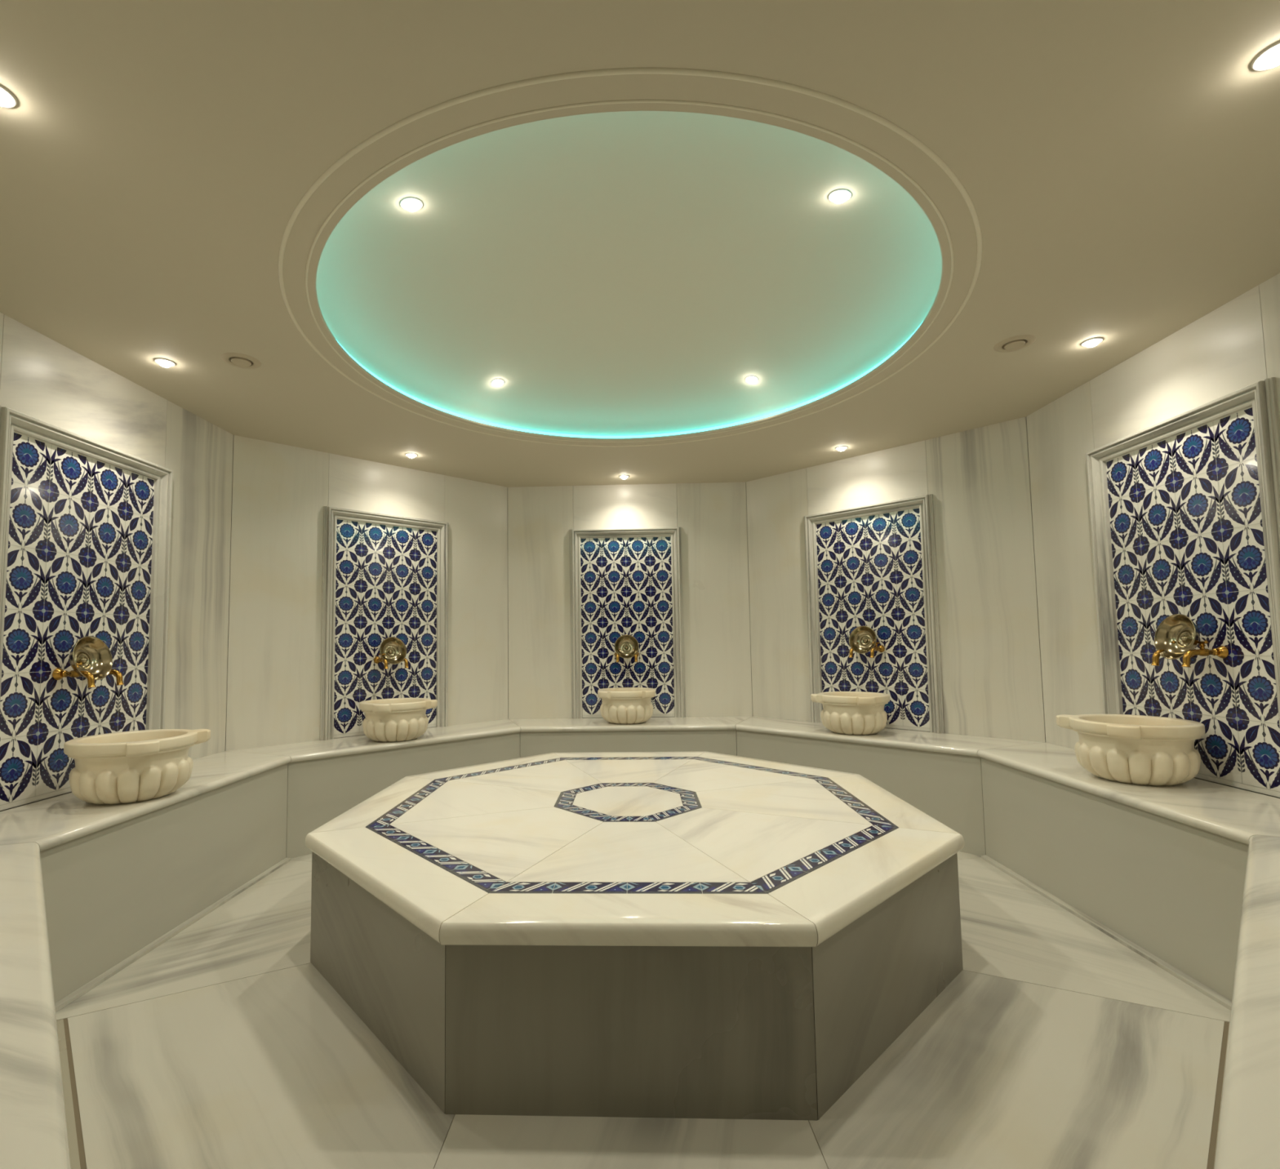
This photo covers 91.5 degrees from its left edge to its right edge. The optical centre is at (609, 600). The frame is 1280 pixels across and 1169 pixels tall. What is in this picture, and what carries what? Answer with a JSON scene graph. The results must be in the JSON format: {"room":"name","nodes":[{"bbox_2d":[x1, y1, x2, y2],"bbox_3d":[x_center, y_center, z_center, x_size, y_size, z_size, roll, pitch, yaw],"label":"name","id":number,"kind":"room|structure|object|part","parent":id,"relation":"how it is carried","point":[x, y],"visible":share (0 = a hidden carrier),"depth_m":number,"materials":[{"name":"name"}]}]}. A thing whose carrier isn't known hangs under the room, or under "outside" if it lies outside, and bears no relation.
{"room":"turkish bath","nodes":[
{"label":"turkish bath","id":0,"kind":"room"},
{"bbox_2d":[0,312,233,811],"bbox_3d":[-2.311,0.004,2.718,0.130,2.803,1.956,-1,-4,2],"label":"wall","id":1,"kind":"structure","parent":0,"point":[42,379],"depth_m":3.23,"materials":[{"name":"stone"}]},
{"bbox_2d":[0,405,173,810],"bbox_3d":[-2.240,0.054,2.680,0.063,1.496,0.890,-1,-4,2],"label":"tiled wall panel","id":2,"kind":"object","parent":1,"relation":"attached to","point":[86,523],"visible":0.87,"depth_m":2.60,"materials":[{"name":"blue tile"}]},
{"bbox_3d":[-2.251,0.027,2.278,0.062,1.496,0.084,-1,-4,2],"label":"jamb moulding","id":3,"kind":"part","parent":2,"relation":"part of","materials":[{"name":"stone"}]},
{"bbox_2d":[52,662,95,688],"bbox_3d":[-2.174,0.304,2.540,0.160,0.105,0.050,-1,-4,2],"label":"tap","id":4,"kind":"object","parent":2,"relation":"attached to","point":[58,673],"visible":0.84,"depth_m":2.53,"materials":[{"name":"gold metal"}]},
{"bbox_2d":[60,670,79,677],"bbox_3d":[-2.195,0.298,2.541,0.082,0.030,0.030,-1,-4,2],"label":"tap","id":5,"kind":"object","parent":4,"relation":"on","point":[72,673],"depth_m":2.53,"materials":[{"name":"gold metal"}]},
{"bbox_3d":[-2.125,0.321,2.538,0.063,0.070,0.029,-1,-4,2],"label":"spout","id":6,"kind":"part","parent":4,"relation":"part of","materials":[{"name":"gold metal"}]},
{"bbox_3d":[-2.249,-0.657,2.728,0.062,0.065,0.852,-1,-4,2],"label":"lintel moulding","id":7,"kind":"part","parent":2,"relation":"part of","materials":[{"name":"stone"}]},
{"bbox_2d":[69,635,112,679],"bbox_3d":[-2.156,0.238,2.578,0.082,0.183,0.187,-1,-4,-1],"label":"bowl","id":8,"kind":"object","parent":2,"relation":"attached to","point":[95,655],"visible":0.98,"depth_m":2.61,"materials":[{"name":"metal"}]},
{"bbox_2d":[107,669,124,685],"bbox_3d":[-2.170,0.313,2.682,0.160,0.105,0.050,-1,-4,2],"label":"tap","id":9,"kind":"object","parent":2,"relation":"attached to","point":[118,675],"visible":0.45,"depth_m":2.67,"materials":[{"name":"gold metal"}]},
{"bbox_3d":[-2.227,0.081,3.082,0.062,1.496,0.084,-1,-4,2],"label":"jamb moulding","id":10,"kind":"part","parent":2,"relation":"part of","materials":[{"name":"stone"}]},
{"bbox_2d":[225,435,508,751],"bbox_3d":[-1.558,0.102,4.343,2.060,2.803,0.130,3,-5,-43],"label":"wall","id":11,"kind":"structure","parent":0,"point":[280,492],"depth_m":3.94,"materials":[{"name":"stone"}]},
{"bbox_2d":[320,506,448,740],"bbox_3d":[-1.512,0.151,4.284,0.890,1.496,0.063,3,-5,-43],"label":"tiled niche","id":12,"kind":"object","parent":11,"relation":"attached to","point":[384,576],"visible":0.87,"depth_m":4.26,"materials":[{"name":"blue tile"}]},
{"bbox_3d":[-1.804,0.136,4.007,0.059,1.496,0.086,-4,-5,43],"label":"jamb moulding","id":13,"kind":"part","parent":12,"relation":"part of","materials":[{"name":"stone"}]},
{"bbox_2d":[373,653,388,669],"bbox_3d":[-1.520,0.403,4.165,0.050,0.105,0.160,3,-5,-43],"label":"tap","id":14,"kind":"object","parent":12,"relation":"attached to","point":[377,660],"visible":0.94,"depth_m":4.16,"materials":[{"name":"gold metal"}]},
{"bbox_3d":[-1.487,0.418,4.129,0.029,0.070,0.063,3,-5,-43],"label":"spout","id":15,"kind":"part","parent":14,"relation":"part of","materials":[{"name":"gold metal"}]},
{"bbox_2d":[379,636,406,664],"bbox_3d":[-1.465,0.336,4.199,0.187,0.183,0.082,3,-5,-43],"label":"bowl","id":16,"kind":"object","parent":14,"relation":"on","point":[394,649],"visible":1,"depth_m":4.22,"materials":[{"name":"metal"}]},
{"bbox_3d":[-1.522,-0.560,4.331,0.852,0.065,0.062,3,-5,-43],"label":"lintel moulding","id":17,"kind":"part","parent":12,"relation":"part of","materials":[{"name":"stone"}]},
{"bbox_2d":[403,657,408,668],"bbox_3d":[-1.417,0.408,4.263,0.050,0.105,0.160,3,-5,-43],"label":"tap","id":18,"kind":"object","parent":12,"relation":"attached to","point":[405,660],"visible":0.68,"depth_m":4.21,"materials":[{"name":"gold metal"}]},
{"bbox_3d":[-1.219,0.165,4.558,0.086,1.496,0.059,2,-5,-40],"label":"jamb moulding","id":19,"kind":"part","parent":12,"relation":"part of","materials":[{"name":"stone"}]},
{"bbox_2d":[507,481,752,719],"bbox_3d":[0.151,0.121,4.998,2.033,2.803,0.130,-1,-4,2],"label":"wall","id":20,"kind":"structure","parent":0,"point":[712,517],"depth_m":4.95,"materials":[{"name":"stone"}]},
{"bbox_2d":[569,527,685,718],"bbox_3d":[0.138,0.170,4.924,0.890,1.496,0.063,-1,-4,2],"label":"tiled niche","id":21,"kind":"object","parent":20,"relation":"attached to","point":[624,581],"visible":0.89,"depth_m":4.94,"materials":[{"name":"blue tile"}]},
{"bbox_3d":[-0.265,0.176,4.935,0.084,1.496,0.062,-1,-4,2],"label":"jamb moulding","id":22,"kind":"part","parent":21,"relation":"part of","materials":[{"name":"stone"}]},
{"bbox_2d":[614,648,620,662],"bbox_3d":[0.064,0.426,4.843,0.050,0.105,0.160,-1,-4,2],"label":"tap","id":23,"kind":"object","parent":21,"relation":"attached to","point":[616,655],"visible":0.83,"depth_m":4.78,"materials":[{"name":"gold metal"}]},
{"bbox_3d":[0.063,0.440,4.793,0.029,0.070,0.063,-1,-4,2],"label":"spout","id":24,"kind":"part","parent":23,"relation":"part of","materials":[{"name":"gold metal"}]},
{"bbox_2d":[614,634,638,658],"bbox_3d":[0.134,0.355,4.828,0.187,0.183,0.082,-1,-4,4],"label":"bowl","id":25,"kind":"object","parent":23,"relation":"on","point":[626,643],"visible":1,"depth_m":4.84,"materials":[{"name":"metal"}]},
{"bbox_3d":[0.128,-0.541,4.971,0.852,0.065,0.062,-1,-4,2],"label":"lintel moulding","id":26,"kind":"part","parent":21,"relation":"part of","materials":[{"name":"stone"}]},
{"bbox_2d":[632,648,639,662],"bbox_3d":[0.206,0.423,4.839,0.050,0.105,0.160,-1,-4,2],"label":"tap","id":27,"kind":"object","parent":21,"relation":"attached to","point":[637,655],"visible":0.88,"depth_m":4.77,"materials":[{"name":"gold metal"}]},
{"bbox_3d":[0.205,0.438,4.789,0.029,0.070,0.063,-1,-4,2],"label":"spout","id":28,"kind":"part","parent":27,"relation":"part of","materials":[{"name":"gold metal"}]},
{"bbox_3d":[0.541,0.163,4.912,0.084,1.496,0.062,-1,-4,2],"label":"jamb moulding","id":29,"kind":"part","parent":21,"relation":"part of","materials":[{"name":"stone"}]},
{"bbox_2d":[0,0,1279,487],"bbox_3d":[0.055,-1.207,2.734,4.869,0.247,4.795,-1,-4,2],"label":"ceiling","id":30,"kind":"structure","parent":0,"point":[623,269],"depth_m":1.96,"materials":[{"name":"paint"}]},
{"bbox_2d":[0,84,17,107],"bbox_3d":[-1.395,-1.141,1.410,0.078,0.021,0.078,-1,-4,2],"label":"recessed light","id":31,"kind":"object","parent":30,"relation":"in","point":[7,100],"visible":1,"depth_m":1.42,"materials":[{"name":"white glass"}]},
{"bbox_2d":[154,358,175,367],"bbox_3d":[-1.961,-1.043,2.748,0.078,0.021,0.078,-1,-4,2],"label":"recessed light","id":32,"kind":"object","parent":30,"relation":"in","point":[164,362],"visible":1,"depth_m":2.73,"materials":[{"name":"white glass"}]},
{"bbox_2d":[220,352,261,368],"bbox_3d":[-1.624,-1.052,2.747,0.156,0.012,0.156,-1,-4,2],"label":"ceiling vent","id":33,"kind":"object","parent":30,"relation":"in","point":[235,359],"visible":1,"depth_m":2.73,"materials":[{"name":"plastic"}]},
{"bbox_2d":[404,453,417,457],"bbox_3d":[-1.316,-0.959,4.137,0.078,0.021,0.078,-1,-4,2],"label":"recessed light","id":34,"kind":"object","parent":30,"relation":"in","point":[409,455],"visible":1,"depth_m":4.12,"materials":[{"name":"white"}]},
{"bbox_2d":[400,196,422,211],"bbox_3d":[-0.660,-1.316,2.075,0.077,0.028,0.078,2,-5,-39],"label":"recessed light","id":35,"kind":"object","parent":30,"relation":"in","point":[411,204],"visible":1,"depth_m":2.06,"materials":[{"name":"white glass"}]},
{"bbox_2d":[491,378,504,386],"bbox_3d":[-0.622,-1.212,3.472,0.078,0.030,0.076,2,-5,-39],"label":"recessed light","id":36,"kind":"object","parent":30,"relation":"in","point":[496,382],"visible":1,"depth_m":3.46,"materials":[{"name":"white"}]},
{"bbox_2d":[618,475,629,479],"bbox_3d":[0.112,-0.939,4.752,0.078,0.021,0.078,-1,-4,2],"label":"recessed light","id":37,"kind":"object","parent":30,"relation":"in","point":[623,477],"visible":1,"depth_m":4.74,"materials":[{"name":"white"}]},
{"bbox_2d":[305,99,954,442],"bbox_3d":[0.069,-1.085,2.697,2.494,0.004,2.494,-1,-4,2],"label":"trim","id":38,"kind":"structure","parent":30,"relation":"attached to","point":[624,101],"depth_m":1.65,"materials":[{"name":"paint"}]},
{"bbox_2d":[337,323,921,438],"bbox_3d":[0.069,-1.111,2.699,2.474,0.022,2.474,-1,-4,2],"label":"led strip","id":39,"kind":"object","parent":30,"relation":"attached to","point":[895,351],"visible":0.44,"depth_m":3.63,"materials":[{"name":"teal plastic"}]},
{"bbox_2d":[278,67,982,446],"bbox_3d":[0.069,-1.084,2.697,2.656,0.006,2.656,-1,-4,2],"label":"trim","id":40,"kind":"structure","parent":30,"relation":"attached to","point":[913,140],"depth_m":1.56,"materials":[{"name":"paint"}]},
{"bbox_2d":[744,375,758,383],"bbox_3d":[0.793,-1.227,3.471,0.078,0.031,0.076,-4,-5,42],"label":"recessed light","id":41,"kind":"object","parent":30,"relation":"in","point":[751,379],"visible":1,"depth_m":3.46,"materials":[{"name":"white glass"}]},
{"bbox_2d":[827,188,852,203],"bbox_3d":[0.766,-1.339,2.069,0.077,0.027,0.078,-4,-5,42],"label":"recessed light","id":42,"kind":"object","parent":30,"relation":"in","point":[842,195],"visible":1,"depth_m":2.06,"materials":[{"name":"white glass"}]},
{"bbox_2d":[835,445,847,451],"bbox_3d":[1.535,-1.002,4.120,0.078,0.021,0.078,-1,-4,2],"label":"recessed light","id":43,"kind":"object","parent":30,"relation":"in","point":[841,448],"visible":1,"depth_m":4.10,"materials":[{"name":"white"}]},
{"bbox_2d":[993,334,1036,352],"bbox_3d":[1.751,-1.105,2.691,0.156,0.012,0.156,-1,-4,2],"label":"ceiling vent","id":44,"kind":"object","parent":30,"relation":"in","point":[1016,343],"visible":1,"depth_m":2.67,"materials":[{"name":"plastic"}]},
{"bbox_2d":[1080,337,1103,346],"bbox_3d":[2.080,-1.106,2.683,0.078,0.021,0.078,-1,-4,2],"label":"recessed light","id":45,"kind":"object","parent":30,"relation":"in","point":[1092,342],"visible":1,"depth_m":2.67,"materials":[{"name":"white glass"}]},
{"bbox_2d":[1250,40,1279,71],"bbox_3d":[1.459,-1.185,1.361,0.078,0.021,0.078,-1,-4,2],"label":"recessed light","id":46,"kind":"object","parent":30,"relation":"in","point":[1269,58],"visible":1,"depth_m":1.36,"materials":[{"name":"white glass"}]},
{"bbox_2d":[55,851,1231,1168],"bbox_3d":[0.092,1.343,2.563,4.915,0.060,4.841,-1,-4,2],"label":"floor","id":47,"kind":"structure","parent":0,"point":[1055,1044],"depth_m":1.63,"materials":[{"name":"stone"}]},
{"bbox_2d":[0,842,71,1168],"bbox_3d":[-1.319,0.960,1.090,0.486,0.550,2.217,3,-5,-43],"label":"bench","id":48,"kind":"object","parent":47,"relation":"on","point":[33,1135],"visible":1,"depth_m":0.97,"materials":[{"name":"white stone"}]},
{"bbox_2d":[0,751,290,1012],"bbox_3d":[-1.981,1.073,2.637,0.498,0.550,1.833,-1,-4,2],"label":"bench","id":49,"kind":"object","parent":47,"relation":"on","point":[121,881],"visible":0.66,"depth_m":2.39,"materials":[{"name":"white stone"}]},
{"bbox_2d":[63,728,210,804],"bbox_3d":[-1.914,0.667,2.506,0.436,0.240,0.438,-1,-4,2],"label":"basin","id":50,"kind":"object","parent":49,"relation":"on","point":[131,766],"visible":1,"depth_m":2.37,"materials":[{"name":"white stone"}]},
{"bbox_3d":[-1.914,0.689,2.505,0.392,0.196,0.392,-1,-4,2],"label":"fluted bowl","id":51,"kind":"part","parent":50,"relation":"part of","materials":[{"name":"stone"}]},
{"bbox_3d":[-1.990,0.817,2.655,0.488,0.038,1.833,-1,-4,2],"label":"seat","id":52,"kind":"part","parent":49,"relation":"part of","materials":[{"name":"stone"}]},
{"bbox_2d":[227,719,520,858],"bbox_3d":[-1.333,1.158,4.050,1.936,0.550,0.479,3,-5,-43],"label":"bench","id":53,"kind":"object","parent":47,"relation":"on","point":[326,779],"visible":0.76,"depth_m":3.69,"materials":[{"name":"white stone"}]},
{"bbox_3d":[-1.337,0.902,4.067,1.936,0.038,0.479,3,-5,-43],"label":"seat","id":54,"kind":"part","parent":53,"relation":"part of","materials":[{"name":"stone"}]},
{"bbox_2d":[359,697,437,742],"bbox_3d":[-1.352,0.755,3.944,0.438,0.240,0.436,3,-5,-43],"label":"basin","id":55,"kind":"object","parent":53,"relation":"on","point":[393,719],"visible":1,"depth_m":3.79,"materials":[{"name":"white stone"}]},
{"bbox_3d":[-1.352,0.777,3.942,0.392,0.196,0.392,3,-5,-43],"label":"fluted bowl","id":56,"kind":"part","parent":55,"relation":"part of","materials":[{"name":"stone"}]},
{"bbox_2d":[509,715,752,757],"bbox_3d":[0.157,1.174,4.614,1.910,0.550,0.495,-1,-4,2],"label":"bench","id":57,"kind":"object","parent":47,"relation":"on","point":[538,736],"visible":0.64,"depth_m":4.40,"materials":[{"name":"white stone"}]},
{"bbox_2d":[597,687,655,724],"bbox_3d":[0.128,0.778,4.612,0.438,0.240,0.436,-1,-4,2],"label":"basin","id":58,"kind":"object","parent":57,"relation":"on","point":[620,705],"visible":1,"depth_m":4.45,"materials":[{"name":"white stone"}]},
{"bbox_3d":[0.128,0.800,4.611,0.392,0.196,0.392,-1,-4,2],"label":"fluted bowl","id":59,"kind":"part","parent":58,"relation":"part of","materials":[{"name":"stone"}]},
{"bbox_3d":[0.133,1.179,4.403,1.551,0.511,0.030,-1,-4,2],"label":"panel","id":60,"kind":"part","parent":57,"relation":"part of","materials":[{"name":"stone"}]},
{"bbox_3d":[0.153,0.918,4.631,1.910,0.038,0.495,-1,-4,2],"label":"seat","id":61,"kind":"part","parent":57,"relation":"part of","materials":[{"name":"stone"}]},
{"bbox_2d":[305,751,964,1120],"bbox_3d":[0.082,1.092,2.685,2.361,0.458,2.404,-1,-4,2],"label":"platform","id":62,"kind":"object","parent":47,"relation":"on","point":[689,934],"visible":1,"depth_m":1.69,"materials":[{"name":"stone"}]},
{"bbox_3d":[-0.737,1.080,1.909,0.024,0.402,1.011,3,-5,-43],"label":"panel","id":63,"kind":"part","parent":62,"relation":"part of","materials":[{"name":"stone"}]},
{"bbox_3d":[0.045,1.043,1.523,0.895,0.402,0.024,-1,-4,2],"label":"panel","id":64,"kind":"part","parent":62,"relation":"part of","materials":[{"name":"stone"}]},
{"bbox_3d":[0.845,1.052,1.833,0.978,0.402,0.024,3,-5,-43],"label":"panel","id":65,"kind":"part","parent":62,"relation":"part of","materials":[{"name":"stone"}]},
{"bbox_2d":[735,715,1045,856],"bbox_3d":[1.592,1.110,3.967,0.505,0.550,1.909,3,-5,-43],"label":"bench","id":66,"kind":"object","parent":47,"relation":"on","point":[940,775],"visible":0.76,"depth_m":3.58,"materials":[{"name":"white stone"}]},
{"bbox_2d":[810,691,889,734],"bbox_3d":[1.548,0.713,3.954,0.436,0.240,0.438,3,-5,-43],"label":"basin","id":67,"kind":"object","parent":66,"relation":"on","point":[847,713],"visible":1,"depth_m":3.80,"materials":[{"name":"white stone"}]},
{"bbox_3d":[1.548,0.735,3.952,0.392,0.196,0.392,3,-5,-43],"label":"fluted bowl","id":68,"kind":"part","parent":67,"relation":"part of","materials":[{"name":"stone"}]},
{"bbox_3d":[1.588,0.854,3.985,0.505,0.038,1.909,3,-5,-43],"label":"seat","id":69,"kind":"part","parent":66,"relation":"part of","materials":[{"name":"stone"}]},
{"bbox_2d":[977,742,1279,1010],"bbox_3d":[2.151,1.006,2.536,0.506,0.550,1.839,-1,-4,2],"label":"bench","id":70,"kind":"object","parent":47,"relation":"on","point":[1160,871],"visible":0.71,"depth_m":2.31,"materials":[{"name":"white stone"}]},
{"bbox_3d":[2.152,0.750,2.553,0.496,0.038,1.839,-1,-4,2],"label":"seat","id":71,"kind":"part","parent":70,"relation":"part of","materials":[{"name":"stone"}]},
{"bbox_2d":[1055,714,1204,786],"bbox_3d":[2.159,0.611,2.560,0.436,0.240,0.438,-1,-4,2],"label":"basin","id":72,"kind":"object","parent":70,"relation":"on","point":[1127,748],"visible":1,"depth_m":2.42,"materials":[{"name":"white stone"}]},
{"bbox_3d":[2.159,0.633,2.559,0.392,0.196,0.392,-1,-4,2],"label":"fluted bowl","id":73,"kind":"part","parent":72,"relation":"part of","materials":[{"name":"stone"}]},
{"bbox_2d":[1213,835,1279,1168],"bbox_3d":[1.396,0.915,1.020,2.235,0.550,0.487,3,-5,-43],"label":"bench","id":74,"kind":"object","parent":47,"relation":"on","point":[1248,1137],"visible":1,"depth_m":0.92,"materials":[{"name":"white stone"}]},
{"bbox_2d":[746,417,1045,742],"bbox_3d":[1.808,0.047,4.257,0.130,2.803,2.032,3,-5,-43],"label":"wall","id":75,"kind":"structure","parent":0,"point":[978,479],"depth_m":3.83,"materials":[{"name":"stone"}]},
{"bbox_2d":[804,493,944,733],"bbox_3d":[1.749,0.099,4.213,0.063,1.496,0.890,3,-5,-43],"label":"tiled wall panel","id":76,"kind":"object","parent":75,"relation":"attached to","point":[873,566],"visible":0.8,"depth_m":4.17,"materials":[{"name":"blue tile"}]},
{"bbox_3d":[1.472,0.122,4.503,0.086,1.496,0.059,-4,-5,43],"label":"jamb moulding","id":77,"kind":"part","parent":76,"relation":"part of","materials":[{"name":"stone"}]},
{"bbox_2d":[848,641,857,657],"bbox_3d":[1.658,0.332,4.201,0.160,0.105,0.050,3,-5,-43],"label":"tap","id":78,"kind":"object","parent":76,"relation":"attached to","point":[851,652],"visible":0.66,"depth_m":4.15,"materials":[{"name":"gold metal"}]},
{"bbox_3d":[1.623,0.347,4.167,0.063,0.070,0.029,3,-5,-43],"label":"spout","id":79,"kind":"part","parent":78,"relation":"part of","materials":[{"name":"gold metal"}]},
{"bbox_2d":[848,626,876,653],"bbox_3d":[1.691,0.259,4.144,0.187,0.183,0.082,-5,-5,44],"label":"bowl","id":80,"kind":"object","parent":76,"relation":"attached to","point":[864,636],"visible":1,"depth_m":4.16,"materials":[{"name":"metal"}]},
{"bbox_3d":[1.738,-0.612,4.260,0.062,0.065,0.852,3,-5,-43],"label":"lintel moulding","id":81,"kind":"part","parent":76,"relation":"part of","materials":[{"name":"stone"}]},
{"bbox_2d":[869,641,884,657],"bbox_3d":[1.755,0.323,4.098,0.160,0.105,0.050,3,-5,-43],"label":"tap","id":82,"kind":"object","parent":76,"relation":"attached to","point":[880,648],"visible":0.98,"depth_m":4.09,"materials":[{"name":"gold metal"}]},
{"bbox_3d":[1.720,0.339,4.064,0.063,0.070,0.029,3,-5,-43],"label":"spout","id":83,"kind":"part","parent":82,"relation":"part of","materials":[{"name":"gold metal"}]},
{"bbox_2d":[875,646,881,651],"bbox_3d":[1.771,0.318,4.113,0.082,0.030,0.030,3,-5,-43],"label":"tap","id":84,"kind":"object","parent":82,"relation":"on","point":[877,648],"depth_m":4.10,"materials":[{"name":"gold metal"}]},
{"bbox_3d":[2.024,0.075,3.920,0.059,1.496,0.086,2,-5,-40],"label":"jamb moulding","id":85,"kind":"part","parent":76,"relation":"part of","materials":[{"name":"stone"}]},
{"bbox_2d":[1026,273,1279,798],"bbox_3d":[2.454,-0.073,2.598,0.130,2.803,1.963,-1,-4,2],"label":"wall","id":86,"kind":"structure","parent":0,"point":[1235,346],"depth_m":3.12,"materials":[{"name":"stone"}]},
{"bbox_2d":[1085,377,1279,797],"bbox_3d":[2.384,-0.018,2.606,0.063,1.496,0.890,-1,-4,2],"label":"tiled wall panel","id":87,"kind":"object","parent":86,"relation":"attached to","point":[1184,507],"visible":0.91,"depth_m":2.51,"materials":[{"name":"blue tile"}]},
{"bbox_3d":[2.395,0.009,3.008,0.062,1.496,0.084,-1,-4,2],"label":"jamb moulding","id":88,"kind":"part","parent":87,"relation":"part of","materials":[{"name":"stone"}]},
{"bbox_3d":[2.373,-0.729,2.654,0.062,0.065,0.852,-1,-4,2],"label":"lintel moulding","id":89,"kind":"part","parent":87,"relation":"part of","materials":[{"name":"stone"}]},
{"bbox_2d":[1151,640,1195,666],"bbox_3d":[2.321,0.217,2.575,0.160,0.105,0.050,-1,-4,2],"label":"tap","id":90,"kind":"object","parent":87,"relation":"attached to","point":[1155,658],"visible":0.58,"depth_m":2.57,"materials":[{"name":"gold metal"}]},
{"bbox_3d":[2.273,0.235,2.575,0.063,0.070,0.029,-1,-4,2],"label":"spout","id":91,"kind":"part","parent":90,"relation":"part of","materials":[{"name":"gold metal"}]},
{"bbox_2d":[1154,613,1199,659],"bbox_3d":[2.300,0.145,2.513,0.082,0.183,0.187,-1,-4,4],"label":"bowl","id":92,"kind":"object","parent":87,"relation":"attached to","point":[1180,628],"visible":0.98,"depth_m":2.54,"materials":[{"name":"metal"}]},
{"bbox_2d":[1181,640,1228,667],"bbox_3d":[2.317,0.208,2.434,0.160,0.105,0.050,-1,-4,2],"label":"tap","id":93,"kind":"object","parent":87,"relation":"attached to","point":[1221,651],"visible":0.97,"depth_m":2.42,"materials":[{"name":"gold metal"}]},
{"bbox_3d":[2.268,0.226,2.434,0.063,0.070,0.029,-1,-4,2],"label":"spout","id":94,"kind":"part","parent":93,"relation":"part of","materials":[{"name":"gold metal"}]},
{"bbox_3d":[2.318,0.180,2.436,0.020,0.024,0.020,-1,-4,2],"label":"handle","id":95,"kind":"part","parent":93,"relation":"part of","materials":[{"name":"gold metal"}]},
{"bbox_3d":[2.371,-0.045,2.204,0.062,1.496,0.084,-1,-4,2],"label":"jamb moulding","id":96,"kind":"part","parent":87,"relation":"part of","materials":[{"name":"stone"}]},
{"bbox_2d":[1198,648,1219,656],"bbox_3d":[2.338,0.202,2.433,0.082,0.030,0.030,-1,-4,2],"label":"handle","id":97,"kind":"object","parent":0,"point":[1202,651],"depth_m":2.42,"materials":[{"name":"gold metal"}]}
]}

